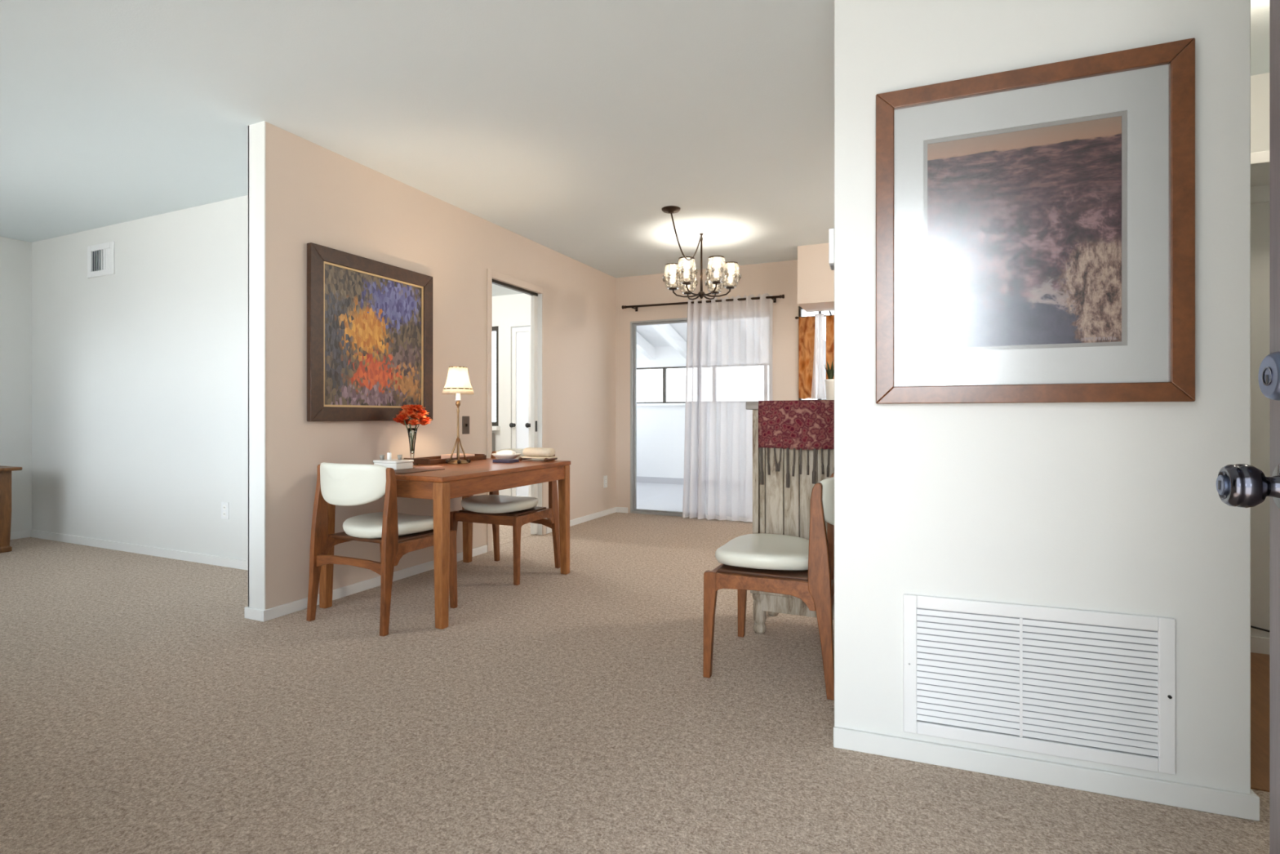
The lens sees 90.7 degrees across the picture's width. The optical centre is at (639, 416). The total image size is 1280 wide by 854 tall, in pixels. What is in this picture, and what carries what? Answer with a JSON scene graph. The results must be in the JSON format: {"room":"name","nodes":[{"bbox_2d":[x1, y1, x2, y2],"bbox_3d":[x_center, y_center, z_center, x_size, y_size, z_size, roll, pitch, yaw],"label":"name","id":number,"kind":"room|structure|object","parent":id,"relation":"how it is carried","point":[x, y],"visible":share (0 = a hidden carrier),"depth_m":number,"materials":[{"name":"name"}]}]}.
{"room":"dining room","nodes":[
{"label":"dining room","id":0,"kind":"room"},
{"bbox_2d":[0,236,31,532],"bbox_3d":[-5.663,-0.220,4.049,0.145,2.440,2.920,0,0,24],"label":"wall","id":1,"kind":"structure","parent":0,"point":[15,255],"depth_m":5.15,"materials":[{"name":"white paint"}]},
{"bbox_2d":[9,529,31,539],"bbox_3d":[-5.588,0.970,4.025,0.012,0.060,2.638,0,0,24],"label":"baseboard","id":2,"kind":"structure","parent":1,"relation":"attached to","point":[27,533],"depth_m":5.17,"materials":[{"name":"white wood"}]},
{"bbox_2d":[31,195,248,559],"bbox_3d":[-3.337,-0.220,4.535,3.695,2.440,0.120,0,0,24],"label":"wall","id":3,"kind":"structure","parent":0,"point":[140,371],"depth_m":4.56,"materials":[{"name":"white paint"}]},
{"bbox_2d":[87,241,114,278],"bbox_3d":[-4.105,-1.188,4.809,0.350,0.245,0.012,0,0,24],"label":"air vent","id":4,"kind":"object","parent":3,"relation":"in","point":[100,257],"visible":1,"depth_m":4.80,"materials":[{"name":"white metal"}]},
{"bbox_2d":[31,529,248,569],"bbox_3d":[-3.364,0.970,4.475,3.695,0.060,0.012,0,0,24],"label":"baseboard","id":5,"kind":"structure","parent":3,"relation":"attached to","point":[126,547],"depth_m":4.56,"materials":[{"name":"white wood"}]},
{"bbox_2d":[221,502,228,519],"bbox_3d":[-2.764,0.630,4.206,0.072,0.115,0.008,0,0,24],"label":"wall outlet","id":6,"kind":"object","parent":3,"relation":"attached to","point":[224,505],"visible":1,"depth_m":4.20,"materials":[{"name":"white plastic"}]},
{"bbox_2d":[265,121,615,609],"bbox_3d":[-1.074,-0.220,4.906,0.116,2.440,3.941,0,0,24],"label":"wall partition","id":7,"kind":"structure","parent":0,"point":[314,193],"depth_m":3.90,"materials":[{"name":"beige paint"}]},
{"bbox_2d":[248,120,265,609],"bbox_3d":[-1.755,-0.220,3.401,0.123,2.440,0.645,0,0,24],"label":"wall","id":8,"kind":"structure","parent":7,"relation":"attached to","point":[256,131],"depth_m":3.11,"materials":[{"name":"white paint"}]},
{"bbox_2d":[306,242,432,421],"bbox_3d":[-1.539,-0.437,3.692,0.033,0.930,0.893,0,0,24],"label":"framed painting","id":9,"kind":"object","parent":7,"relation":"attached to","point":[370,322],"visible":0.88,"depth_m":3.60,"materials":[{"name":"paint"}]},
{"bbox_2d":[244,506,616,622],"bbox_3d":[-1.100,0.973,4.854,0.144,0.055,3.857,0,0,24],"label":"baseboard","id":10,"kind":"structure","parent":7,"relation":"attached to","point":[255,614],"depth_m":3.60,"materials":[{"name":"white wood"}]},
{"bbox_2d":[462,416,469,434],"bbox_3d":[-1.217,0.063,4.431,0.014,0.125,0.072,0,0,24],"label":"light switch","id":11,"kind":"object","parent":7,"relation":"attached to","point":[465,420],"visible":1,"depth_m":4.42,"materials":[{"name":"brown metal"}]},
{"bbox_2d":[492,279,537,296],"bbox_3d":[-1.018,-1.024,5.029,0.035,0.023,0.682,0,0,24],"label":"trim","id":12,"kind":"structure","parent":7,"relation":"attached to","point":[494,282],"depth_m":5.03,"materials":[{"name":"brown metal"}]},
{"bbox_2d":[487,268,546,551],"bbox_3d":[-0.961,-0.043,5.004,0.010,2.085,0.786,0,0,24],"label":"trim","id":13,"kind":"structure","parent":7,"relation":"attached to","point":[491,273],"depth_m":4.76,"materials":[{"name":"beige paint"}]},
{"bbox_2d":[530,295,537,534],"bbox_3d":[-0.888,-0.010,5.315,0.039,2.000,0.055,0,0,24],"label":"door","id":14,"kind":"structure","parent":7,"relation":"in","point":[534,300],"depth_m":5.29,"materials":[{"name":"white wood"}]},
{"bbox_2d":[536,293,542,534],"bbox_3d":[-1.018,-0.015,5.030,0.116,2.030,0.730,0,0,24],"label":"trim","id":15,"kind":"structure","parent":7,"relation":"attached to","point":[540,295],"depth_m":5.33,"materials":[{"name":"white paint"}]},
{"bbox_2d":[603,475,607,487],"bbox_3d":[-0.346,0.660,6.367,0.008,0.120,0.075,0,0,24],"label":"wall outlet","id":16,"kind":"object","parent":7,"relation":"attached to","point":[605,477],"visible":1,"depth_m":6.36,"materials":[{"name":"white plastic"}]},
{"bbox_2d":[492,293,530,495],"bbox_3d":[-2.387,-0.220,6.081,3.244,2.440,3.480,0,0,24],"label":"wall","id":17,"kind":"structure","parent":0,"point":[509,312],"depth_m":7.53,"materials":[{"name":"white paint"}]},
{"bbox_2d":[492,432,494,451],"bbox_3d":[-2.075,0.450,7.676,0.700,0.500,0.085,0,0,24],"label":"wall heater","id":18,"kind":"object","parent":17,"relation":"attached to","point":[493,433],"visible":0.11,"depth_m":7.55,"materials":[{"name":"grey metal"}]},
{"bbox_2d":[492,326,500,430],"bbox_3d":[-2.063,-0.455,7.740,0.860,1.250,0.150,0,0,24],"label":"window","id":19,"kind":"structure","parent":17,"relation":"in","point":[495,426],"depth_m":7.60,"materials":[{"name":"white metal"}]},
{"bbox_2d":[509,326,530,497],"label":"door","id":20,"kind":"structure","parent":17,"relation":"in","point":[513,424],"depth_m":7.48,"materials":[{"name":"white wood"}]},
{"bbox_2d":[0,482,1269,853],"bbox_3d":[-0.397,1.048,4.952,9.000,0.104,8.900,0,0,24],"label":"floor","id":21,"kind":"structure","parent":0,"point":[142,711],"depth_m":2.02,"materials":[{"name":"carpet"}]},
{"bbox_2d":[0,465,22,552],"bbox_3d":[-4.979,0.688,4.495,0.625,0.624,0.655,0,0,24],"label":"side table","id":22,"kind":"object","parent":21,"relation":"on","point":[5,471],"visible":1,"depth_m":4.64,"materials":[{"name":"brown wood"}]},
{"bbox_2d":[306,462,457,635],"bbox_3d":[-1.299,0.611,3.179,0.519,0.778,0.525,0,0,25],"label":"dining chair","id":23,"kind":"object","parent":21,"relation":"on","point":[397,534],"visible":0.88,"depth_m":3.02,"materials":[{"name":"brown wood"}]},
{"bbox_2d":[319,457,570,629],"bbox_3d":[-1.059,0.642,3.657,0.830,0.715,1.178,0,0,24],"label":"dining table","id":24,"kind":"object","parent":21,"relation":"on","point":[471,478],"visible":0.68,"depth_m":3.28,"materials":[{"name":"brown wood"}]},
{"bbox_2d":[406,427,417,465],"bbox_3d":[-1.335,0.177,3.702,0.068,0.215,0.068,0,0,24],"label":"flower vase","id":25,"kind":"object","parent":24,"relation":"on","point":[409,428],"visible":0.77,"depth_m":3.69,"materials":[{"name":"clear glass"}]},
{"bbox_2d":[392,404,431,451],"bbox_3d":[-1.334,0.069,3.693,0.238,0.273,0.226,0,0,24],"label":"bunch","id":26,"kind":"object","parent":25,"relation":"in","point":[408,411],"visible":1,"depth_m":3.68,"materials":[{"name":"orange plant"}]},
{"bbox_2d":[394,466,444,474],"bbox_3d":[-1.295,0.283,3.328,0.420,0.004,0.300,0,0,24],"label":"placemat","id":27,"kind":"object","parent":24,"relation":"on","point":[413,469],"visible":0.47,"depth_m":3.25,"materials":[{"name":"brown fabric"}]},
{"bbox_2d":[373,458,413,470],"bbox_3d":[-1.315,0.257,3.370,0.166,0.047,0.126,0,0,24],"label":"storage box","id":28,"kind":"object","parent":27,"relation":"on","point":[396,464],"visible":0.86,"depth_m":3.32,"materials":[{"name":"white ceramic"}]},
{"bbox_2d":[379,454,384,459],"bbox_3d":[-1.380,0.221,3.383,0.025,0.026,0.025,0,0,24],"label":"glass","id":29,"kind":"object","parent":28,"relation":"on","point":[382,456],"visible":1,"depth_m":3.37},
{"bbox_2d":[386,452,391,459],"bbox_3d":[-1.342,0.212,3.382,0.022,0.043,0.022,0,0,24],"label":"candle","id":30,"kind":"object","parent":28,"relation":"on","point":[388,454],"visible":1,"depth_m":3.37,"materials":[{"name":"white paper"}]},
{"bbox_2d":[397,454,402,459],"bbox_3d":[-1.286,0.221,3.384,0.025,0.026,0.025,0,0,24],"label":"glass","id":31,"kind":"object","parent":28,"relation":"on","point":[399,456],"visible":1,"depth_m":3.38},
{"bbox_2d":[414,465,444,469],"bbox_3d":[-1.132,0.276,3.397,0.140,0.018,0.100,0,0,44],"label":"folded napkin","id":32,"kind":"object","parent":27,"relation":"on","point":[430,467],"visible":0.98,"depth_m":3.36,"materials":[{"name":"fabric"}]},
{"bbox_2d":[402,453,486,464],"bbox_3d":[-1.223,0.268,3.986,0.220,0.034,0.520,0,0,24],"label":"serving tray","id":33,"kind":"object","parent":24,"relation":"on","point":[430,460],"visible":0.63,"depth_m":3.82,"materials":[{"name":"brown wood"}]},
{"bbox_2d":[440,453,475,458],"bbox_3d":[-1.178,0.261,4.087,0.150,0.028,0.150,0,0,24],"label":"magazine","id":34,"kind":"object","parent":33,"relation":"in","point":[445,455],"visible":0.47,"depth_m":4.04,"materials":[{"name":"pink paper"}]},
{"bbox_2d":[441,366,474,463],"bbox_3d":[-1.100,-0.006,3.821,0.192,0.582,0.189,0,0,24],"label":"table lamp","id":35,"kind":"object","parent":24,"relation":"on","point":[458,383],"visible":1,"depth_m":3.78,"materials":[{"name":"white fabric"}]},
{"bbox_2d":[493,458,519,462],"bbox_3d":[-0.828,0.276,3.901,0.125,0.018,0.100,0,0,24],"label":"book","id":36,"kind":"object","parent":24,"relation":"on","point":[497,460],"visible":1,"depth_m":3.86,"materials":[{"name":"purple paper"}]},
{"bbox_2d":[491,453,521,458],"bbox_3d":[-0.862,0.264,4.081,0.192,0.043,0.192,0,0,24],"label":"serving bowl","id":37,"kind":"object","parent":24,"relation":"on","point":[512,455],"visible":0.58,"depth_m":4.02,"materials":[{"name":"white ceramic"}]},
{"bbox_2d":[496,449,515,454],"bbox_3d":[-0.860,0.246,4.081,0.128,0.055,0.131,0,0,24],"label":"crumpled cloth","id":38,"kind":"object","parent":37,"relation":"in","point":[504,451],"visible":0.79,"depth_m":4.04,"materials":[{"name":"white fabric"}]},
{"bbox_2d":[518,447,557,462],"bbox_3d":[-0.649,0.242,4.021,0.209,0.083,0.149,0,0,20],"label":"stand","id":39,"kind":"object","parent":24,"relation":"on","point":[548,454],"visible":0.98,"depth_m":3.99,"materials":[{"name":"beige ceramic"}]},
{"bbox_2d":[449,448,560,585],"bbox_3d":[-0.852,0.611,4.072,0.519,0.778,0.525,0,0,24],"label":"dining chair","id":40,"kind":"object","parent":21,"relation":"on","point":[494,508],"visible":0.65,"depth_m":3.92,"materials":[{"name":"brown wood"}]},
{"bbox_2d":[702,472,834,700],"bbox_3d":[0.585,0.611,2.547,0.525,0.778,0.519,0,0,24],"label":"dining chair","id":41,"kind":"object","parent":21,"relation":"on","point":[802,568],"visible":0.7,"depth_m":2.35,"materials":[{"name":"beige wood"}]},
{"bbox_2d":[746,401,834,633],"bbox_3d":[0.959,0.467,2.889,0.872,1.066,0.375,0,0,24],"label":"base cabinet","id":42,"kind":"object","parent":21,"relation":"on","point":[777,508],"visible":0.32,"depth_m":2.86,"materials":[{"name":"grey wood"}]},
{"bbox_2d":[758,400,834,487],"bbox_3d":[0.946,0.124,2.878,0.735,0.388,0.377,0,0,24],"label":"table runner","id":43,"kind":"object","parent":42,"relation":"on","point":[795,424],"visible":0.41,"depth_m":2.80,"materials":[{"name":"red fabric"}]},
{"bbox_2d":[1216,0,1279,853],"bbox_3d":[0.637,-0.022,0.399,0.117,2.020,1.050,0,0,24],"label":"door","id":44,"kind":"structure","parent":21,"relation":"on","point":[1239,485],"depth_m":0.85,"materials":[{"name":"metal"}]},
{"bbox_2d":[0,0,1269,296],"bbox_3d":[-0.912,-1.490,3.813,9.000,0.100,6.400,0,0,24],"label":"ceiling","id":45,"kind":"structure","parent":0,"point":[568,127],"depth_m":2.98,"materials":[{"name":"paint"}]},
{"bbox_2d":[662,205,741,300],"bbox_3d":[0.401,-1.184,4.801,0.608,0.512,1.030,0,0,24],"label":"chandelier","id":46,"kind":"object","parent":45,"relation":"hanging from","point":[685,277],"visible":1,"depth_m":4.90,"materials":[{"name":"white glass"}]},
{"bbox_2d":[615,259,799,512],"bbox_3d":[2.020,-0.220,5.616,4.940,2.440,0.100,0,0,24],"label":"wall","id":47,"kind":"structure","parent":0,"point":[780,277],"depth_m":6.29,"materials":[{"name":"beige paint"}]},
{"bbox_2d":[616,506,627,512],"bbox_3d":[2.003,0.973,5.563,4.928,0.055,0.012,0,0,24],"label":"baseboard","id":48,"kind":"structure","parent":47,"relation":"attached to","point":[619,509],"depth_m":6.55,"materials":[{"name":"white wood"}]},
{"bbox_2d":[630,317,687,516],"bbox_3d":[0.589,0.013,6.262,1.470,1.975,0.100,0,0,24],"label":"door","id":49,"kind":"structure","parent":47,"relation":"in","point":[633,509],"depth_m":6.52,"materials":[{"name":"grey metal"}]},
{"bbox_2d":[622,294,784,311],"bbox_3d":[0.585,-1.094,6.144,1.650,0.070,0.118,0,0,24],"label":"curtain rod","id":50,"kind":"object","parent":47,"relation":"attached to","point":[774,298],"visible":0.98,"depth_m":6.14,"materials":[{"name":"brown metal"}]},
{"bbox_2d":[682,293,772,522],"bbox_3d":[0.811,-0.072,5.987,0.878,2.125,0.096,0,0,24],"label":"sheer curtain","id":51,"kind":"object","parent":50,"relation":"hanging from","point":[729,363],"visible":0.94,"depth_m":5.99,"materials":[{"name":"white fabric"}]},
{"bbox_2d":[799,306,826,399],"bbox_3d":[1.812,-0.555,5.611,0.880,0.910,0.240,0,0,24],"label":"window","id":52,"kind":"structure","parent":47,"relation":"in","point":[801,308],"depth_m":5.84,"materials":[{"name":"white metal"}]},
{"bbox_2d":[824,360,834,399],"bbox_3d":[1.704,-0.321,5.603,0.127,0.381,0.098,0,0,-7],"label":"potted plant","id":53,"kind":"object","parent":52,"relation":"on","point":[829,383],"visible":0.89,"depth_m":5.58,"materials":[{"name":"green plant"}]},
{"bbox_2d":[795,315,831,319],"bbox_3d":[1.808,-0.905,5.650,0.835,0.026,0.026,0,0,24],"label":"rod","id":54,"kind":"object","parent":47,"relation":"attached to","point":[796,317],"visible":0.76,"depth_m":5.78,"materials":[{"name":"brown metal"}]},
{"bbox_2d":[799,315,814,399],"bbox_3d":[1.524,-0.532,5.757,0.150,0.753,0.020,0,0,24],"label":"cafe curtain","id":55,"kind":"object","parent":54,"relation":"hanging from","point":[806,324],"visible":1,"depth_m":5.75,"materials":[{"name":"orange fabric"}]},
{"bbox_2d":[810,313,825,399],"bbox_3d":[1.605,-0.539,5.693,0.125,0.768,0.028,0,0,24],"label":"curtain","id":56,"kind":"object","parent":54,"relation":"hanging from","point":[818,378],"visible":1,"depth_m":5.68,"materials":[{"name":"fabric"}]},
{"bbox_2d":[826,315,834,379],"bbox_3d":[1.809,-0.532,5.628,0.295,0.753,0.020,0,0,24],"label":"cafe curtain","id":57,"kind":"object","parent":54,"relation":"hanging from","point":[829,319],"visible":0.16,"depth_m":5.68,"materials":[{"name":"orange fabric"}]},
{"bbox_2d":[797,242,834,312],"bbox_3d":[2.793,-1.195,4.955,2.987,0.490,0.470,0,0,24],"label":"soffit","id":58,"kind":"object","parent":47,"relation":"attached to","point":[815,277],"depth_m":5.30,"materials":[{"name":"beige paint"}]},
{"bbox_2d":[636,339,826,478],"bbox_3d":[1.049,-0.025,9.127,3.400,2.050,0.100,0,0,24],"label":"wall","id":59,"kind":"structure","parent":0,"point":[660,429],"depth_m":9.40,"materials":[{"name":"paint"}]},
{"bbox_2d":[636,475,684,484],"bbox_3d":[1.024,0.955,9.072,3.400,0.090,0.020,0,0,24],"label":"baseboard","id":60,"kind":"structure","parent":59,"relation":"attached to","point":[639,479],"depth_m":9.39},
{"bbox_2d":[636,366,818,405],"bbox_3d":[1.010,-0.443,9.101,3.200,0.575,0.140,0,0,24],"label":"window","id":61,"kind":"structure","parent":59,"relation":"in","point":[664,402],"depth_m":9.41,"materials":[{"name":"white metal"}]},
{"bbox_2d":[636,312,831,346],"bbox_3d":[0.491,-1.375,7.952,3.550,0.810,3.000,0,0,24],"label":"ceiling","id":62,"kind":"structure","parent":0,"point":[648,332],"depth_m":8.88,"materials":[{"name":"paint"}]},
{"bbox_2d":[636,324,686,359],"bbox_3d":[0.462,-1.235,8.021,2.890,0.790,2.400,0,0,24],"label":"rafters","id":63,"kind":"object","parent":62,"relation":"attached to","point":[667,331],"visible":0.1,"depth_m":8.87,"materials":[{"name":"paint"}]},
{"bbox_2d":[802,309,834,399],"bbox_3d":[2.043,-0.375,7.197,0.100,2.750,2.800,0,0,24],"label":"wall","id":64,"kind":"structure","parent":0,"point":[805,313],"depth_m":7.20,"materials":[{"name":"paint"}]},
{"bbox_2d":[834,0,1250,794],"bbox_3d":[1.075,-0.220,1.798,0.994,2.440,0.115,0,0,20],"label":"wall","id":65,"kind":"structure","parent":0,"point":[1107,507],"depth_m":1.73,"materials":[{"name":"white paint"}]},
{"bbox_2d":[828,228,834,270],"bbox_3d":[0.600,-0.518,1.970,0.016,0.110,0.092,0,0,20],"label":"door chime","id":66,"kind":"object","parent":65,"relation":"attached to","point":[831,231],"visible":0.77,"depth_m":1.93,"materials":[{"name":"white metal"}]},
{"bbox_2d":[875,37,1195,404],"bbox_3d":[1.042,-0.490,1.723,0.747,0.908,0.024,0,0,22],"label":"framed print","id":67,"kind":"object","parent":65,"relation":"attached to","point":[1035,225],"visible":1,"depth_m":1.71,"materials":[{"name":"brown wood"}]},
{"bbox_2d":[903,593,1175,774],"bbox_3d":[1.070,0.719,1.730,0.644,0.400,0.016,0,0,20],"label":"air vent","id":68,"kind":"object","parent":65,"relation":"in","point":[1091,686],"visible":1,"depth_m":1.72,"materials":[{"name":"white metal"}]},
{"bbox_2d":[833,726,1259,821],"bbox_3d":[1.078,0.970,1.791,1.008,0.060,0.127,0,0,20],"label":"baseboard","id":69,"kind":"structure","parent":65,"relation":"attached to","point":[1221,802],"depth_m":1.71,"materials":[{"name":"white paint"}]},
{"bbox_2d":[1250,72,1269,637],"bbox_3d":[2.164,-0.220,2.216,1.880,2.440,1.380,0,0,24],"label":"wall","id":70,"kind":"structure","parent":0,"point":[1260,83],"depth_m":2.66,"materials":[{"name":"white paint"}]},
{"bbox_2d":[1250,150,1269,204],"bbox_3d":[2.372,-0.950,2.580,1.800,0.110,0.345,0,0,24],"label":"closet shelf","id":71,"kind":"object","parent":70,"relation":"attached to","point":[1260,161],"visible":0.02,"depth_m":2.56,"materials":[{"name":"white ceramic"}]},
{"bbox_2d":[1250,635,1269,654],"bbox_3d":[2.440,0.963,2.732,1.800,0.066,0.012,0,0,24],"label":"baseboard","id":72,"kind":"structure","parent":70,"relation":"attached to","point":[1258,644],"depth_m":2.65,"materials":[{"name":"white wood"}]},
{"bbox_2d":[1250,625,1269,631],"bbox_3d":[2.718,0.930,2.591,0.422,0.117,0.016,0,0,26],"label":"cord","id":73,"kind":"object","parent":70,"relation":"attached to","point":[1251,626],"visible":0.32,"depth_m":2.65,"materials":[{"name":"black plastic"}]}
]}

